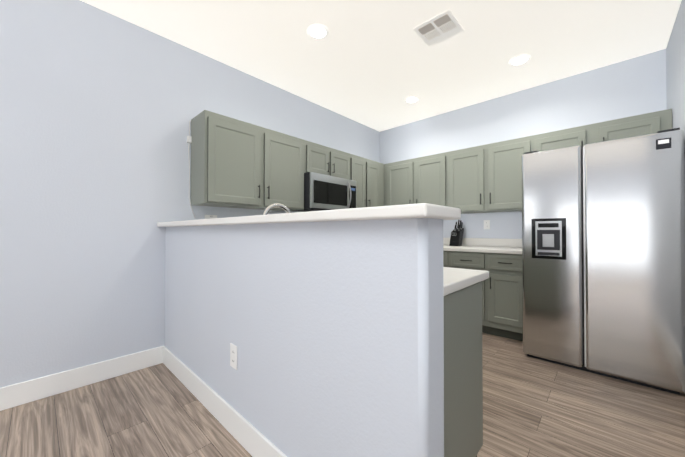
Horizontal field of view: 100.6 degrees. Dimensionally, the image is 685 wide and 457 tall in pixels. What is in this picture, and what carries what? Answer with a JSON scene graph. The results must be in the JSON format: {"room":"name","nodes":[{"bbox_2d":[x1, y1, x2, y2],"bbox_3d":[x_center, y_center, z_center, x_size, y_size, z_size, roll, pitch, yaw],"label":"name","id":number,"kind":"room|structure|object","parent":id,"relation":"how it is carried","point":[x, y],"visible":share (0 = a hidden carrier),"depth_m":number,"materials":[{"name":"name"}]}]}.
{"room":"kitchen","nodes":[
{"label":"kitchen","id":0,"kind":"room"},
{"bbox_2d":[0,0,379,387],"bbox_3d":[-1.920,-0.252,2.022,0.100,2.740,7.530,-1,-1,43],"label":"wall","id":1,"kind":"structure","parent":0,"point":[100,109],"depth_m":2.08,"materials":[{"name":"paint"}]},
{"bbox_2d":[0,346,162,410],"bbox_3d":[-2.935,1.036,0.835,0.014,0.140,4.230,-1,-1,43],"label":"baseboard","id":2,"kind":"structure","parent":1,"relation":"attached to","point":[20,393],"depth_m":1.98,"materials":[{"name":"white wood"}]},
{"bbox_2d":[187,121,194,216],"bbox_3d":[-1.352,-0.540,2.545,0.021,0.888,0.075,-1,-1,43],"label":"cord","id":3,"kind":"object","parent":1,"relation":"attached to","point":[189,138],"visible":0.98,"depth_m":2.54,"materials":[{"name":"white"}]},
{"bbox_2d":[205,215,216,218],"bbox_3d":[-1.237,-0.091,2.675,0.006,0.072,0.115,-1,-1,43],"label":"outlet","id":4,"kind":"object","parent":1,"relation":"attached to","point":[210,216],"visible":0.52,"depth_m":2.67,"materials":[{"name":"white plastic"}]},
{"bbox_2d":[191,110,306,210],"bbox_3d":[-0.883,-0.590,2.822,0.329,0.768,1.050,-1,-1,43],"label":"upper cabinet","id":5,"kind":"object","parent":1,"relation":"attached to","point":[235,163],"depth_m":2.58,"materials":[{"name":"grey"}]},
{"bbox_2d":[307,141,354,180],"bbox_3d":[-0.264,-0.788,3.489,0.329,0.360,0.768,-1,-1,43],"label":"upper cabinet","id":6,"kind":"object","parent":1,"relation":"attached to","point":[321,159],"depth_m":3.39,"materials":[{"name":"grey"}]},
{"bbox_2d":[296,172,355,211],"bbox_3d":[-0.213,-0.405,3.438,0.468,0.402,0.760,-1,-1,43],"label":"microwave","id":7,"kind":"object","parent":6,"relation":"attached to","point":[324,192],"visible":0.81,"depth_m":3.23,"materials":[{"name":"grey metal"}]},
{"bbox_2d":[355,155,383,207],"bbox_3d":[0.252,-0.578,4.042,0.329,0.768,0.748,-1,-1,43],"label":"upper cabinet","id":8,"kind":"object","parent":1,"relation":"attached to","point":[369,174],"depth_m":3.93,"materials":[{"name":"grey"}]},
{"bbox_2d":[0,332,684,456],"bbox_3d":[0.166,1.149,0.066,5.800,0.100,7.530,-1,-1,43],"label":"floor","id":9,"kind":"structure","parent":0,"point":[533,407],"depth_m":1.67,"materials":[{"name":"brown wood"}]},
{"bbox_2d":[165,218,443,456],"bbox_3d":[-0.587,0.547,1.641,2.360,1.135,0.140,-1,-1,43],"label":"wall","id":10,"kind":"structure","parent":9,"relation":"on","point":[333,331],"depth_m":1.08,"materials":[{"name":"paint"}]},
{"bbox_2d":[163,346,286,456],"bbox_3d":[-0.582,1.044,1.621,2.360,0.140,0.154,-1,-1,43],"label":"baseboard","id":11,"kind":"structure","parent":10,"relation":"attached to","point":[251,439],"depth_m":1.59,"materials":[{"name":"white wood"}]},
{"bbox_2d":[230,343,236,369],"bbox_3d":[-0.590,0.693,1.541,0.075,0.125,0.006,-1,-1,43],"label":"outlet","id":12,"kind":"object","parent":10,"relation":"attached to","point":[233,355],"visible":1,"depth_m":1.54,"materials":[{"name":"white plastic"}]},
{"bbox_2d":[157,203,460,226],"bbox_3d":[-0.581,-0.039,1.627,2.395,0.036,0.240,-1,-1,43],"label":"countertop","id":13,"kind":"structure","parent":10,"relation":"on","point":[419,210],"depth_m":0.92,"materials":[{"name":"white stone"}]},
{"bbox_2d":[443,250,450,266],"bbox_3d":[1.306,0.697,3.590,0.348,0.872,0.621,-1,-1,43],"label":"base cabinet","id":14,"kind":"object","parent":9,"relation":"on","point":[446,253],"depth_m":3.28,"materials":[{"name":"grey"}]},
{"bbox_2d":[444,283,482,456],"bbox_3d":[-0.372,0.681,1.912,2.301,0.872,0.548,-1,-1,43],"label":"base cabinet","id":15,"kind":"object","parent":9,"relation":"on","point":[463,395],"depth_m":1.15,"materials":[{"name":"grey"}]},
{"bbox_2d":[443,267,488,298],"bbox_3d":[-0.350,0.225,1.927,2.318,0.036,0.592,-1,-1,43],"label":"countertop","id":16,"kind":"structure","parent":15,"relation":"on","point":[454,279],"depth_m":1.18,"materials":[{"name":"white stone"}]},
{"bbox_2d":[262,203,290,214],"bbox_3d":[-0.391,0.020,1.801,0.130,0.369,0.255,-1,-1,43],"label":"faucet","id":17,"kind":"object","parent":16,"relation":"on","point":[272,206],"visible":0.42,"depth_m":1.81,"materials":[{"name":"silver metal"}]},
{"bbox_2d":[451,250,522,341],"bbox_3d":[1.707,0.694,3.216,0.749,0.872,0.621,-1,-1,43],"label":"base cabinet","id":18,"kind":"object","parent":9,"relation":"on","point":[500,260],"depth_m":2.91,"materials":[{"name":"grey"}]},
{"bbox_2d":[443,246,521,253],"bbox_3d":[1.193,0.243,3.696,2.166,0.037,0.625,-1,-1,43],"label":"countertop","id":19,"kind":"structure","parent":18,"relation":"on","point":[502,249],"depth_m":3.12,"materials":[{"name":"white stone"}]},
{"bbox_2d":[449,220,463,245],"bbox_3d":[1.469,0.055,3.647,0.157,0.336,0.125,0,-1,-37],"label":"knife block","id":20,"kind":"object","parent":19,"relation":"on","point":[456,238],"visible":1,"depth_m":3.62,"materials":[{"name":"black"}]},
{"bbox_2d":[522,128,684,394],"bbox_3d":[2.209,0.227,2.497,0.932,1.792,0.880,-1,-1,43],"label":"refrigerator","id":21,"kind":"object","parent":9,"relation":"on","point":[603,258],"visible":1,"depth_m":2.12,"materials":[{"name":"grey metal"}]},
{"bbox_2d":[81,0,680,131],"bbox_3d":[0.166,-1.691,0.094,5.800,0.100,7.530,-1,-1,43],"label":"ceiling","id":22,"kind":"structure","parent":0,"point":[374,64],"depth_m":2.47,"materials":[{"name":"white paint"}]},
{"bbox_2d":[307,24,328,38],"bbox_3d":[-0.201,-1.616,2.341,0.176,0.005,0.176,-1,-1,43],"label":"recessed light","id":23,"kind":"object","parent":22,"relation":"in","point":[317,31],"visible":1,"depth_m":2.33,"materials":[{"name":"white"}]},
{"bbox_2d":[405,96,418,102],"bbox_3d":[0.866,-1.604,3.547,0.176,0.005,0.176,-1,-1,43],"label":"recessed light","id":24,"kind":"object","parent":22,"relation":"in","point":[413,99],"visible":1,"depth_m":3.53,"materials":[{"name":"white"}]},
{"bbox_2d":[413,10,463,46],"bbox_3d":[0.780,-1.613,2.309,0.300,0.011,0.300,-1,-1,43],"label":"ceiling vent","id":25,"kind":"object","parent":22,"relation":"in","point":[439,28],"visible":1,"depth_m":2.29,"materials":[{"name":"white metal"}]},
{"bbox_2d":[509,55,530,65],"bbox_3d":[1.702,-1.612,2.728,0.176,0.005,0.176,-1,-1,43],"label":"recessed light","id":26,"kind":"object","parent":22,"relation":"in","point":[519,60],"visible":1,"depth_m":2.73,"materials":[{"name":"white"}]},
{"bbox_2d":[380,49,666,238],"bbox_3d":[1.829,-0.236,3.607,3.230,2.740,0.100,-1,-1,43],"label":"wall","id":27,"kind":"structure","parent":0,"point":[635,86],"depth_m":3.28,"materials":[{"name":"paint"}]},
{"bbox_2d":[384,164,387,205],"bbox_3d":[0.634,-0.574,4.426,0.364,0.768,0.331,-1,-1,43],"label":"upper cabinet","id":28,"kind":"object","parent":27,"relation":"attached to","point":[385,165],"depth_m":4.22,"materials":[{"name":"grey"}]},
{"bbox_2d":[388,152,447,206],"bbox_3d":[1.095,-0.579,3.996,0.897,0.768,0.331,-1,-1,43],"label":"upper cabinet","id":29,"kind":"object","parent":27,"relation":"attached to","point":[424,179],"depth_m":3.82,"materials":[{"name":"grey"}]},
{"bbox_2d":[443,238,521,245],"bbox_3d":[1.399,0.177,3.918,2.166,0.100,0.020,-1,-1,43],"label":"backsplash","id":30,"kind":"structure","parent":27,"relation":"attached to","point":[446,241],"depth_m":3.53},
{"bbox_2d":[484,220,489,228],"bbox_3d":[1.804,-0.047,3.555,0.072,0.115,0.006,-1,-1,43],"label":"electrical outlet","id":31,"kind":"object","parent":27,"relation":"attached to","point":[486,224],"visible":1,"depth_m":3.55,"materials":[{"name":"white plastic"}]},
{"bbox_2d":[448,136,531,212],"bbox_3d":[1.755,-0.585,3.382,0.907,0.768,0.331,-1,-1,43],"label":"upper cabinet","id":32,"kind":"object","parent":27,"relation":"attached to","point":[486,178],"depth_m":3.27,"materials":[{"name":"grey"}]},
{"bbox_2d":[532,123,595,151],"bbox_3d":[2.259,-0.827,2.915,0.470,0.292,0.331,-1,-1,43],"label":"upper cabinet","id":33,"kind":"object","parent":27,"relation":"attached to","point":[581,136],"depth_m":2.78,"materials":[{"name":"grey"}]},
{"bbox_2d":[596,109,671,142],"bbox_3d":[2.609,-0.831,2.590,0.486,0.292,0.331,-1,-1,43],"label":"upper cabinet","id":34,"kind":"object","parent":27,"relation":"attached to","point":[648,123],"depth_m":2.45,"materials":[{"name":"grey"}]},
{"bbox_2d":[666,0,684,145],"bbox_3d":[1.790,-0.260,1.267,0.100,2.740,3.380,-1,-1,43],"label":"wall","id":35,"kind":"structure","parent":0,"point":[675,66],"depth_m":2.16,"materials":[{"name":"paint"}]}
]}

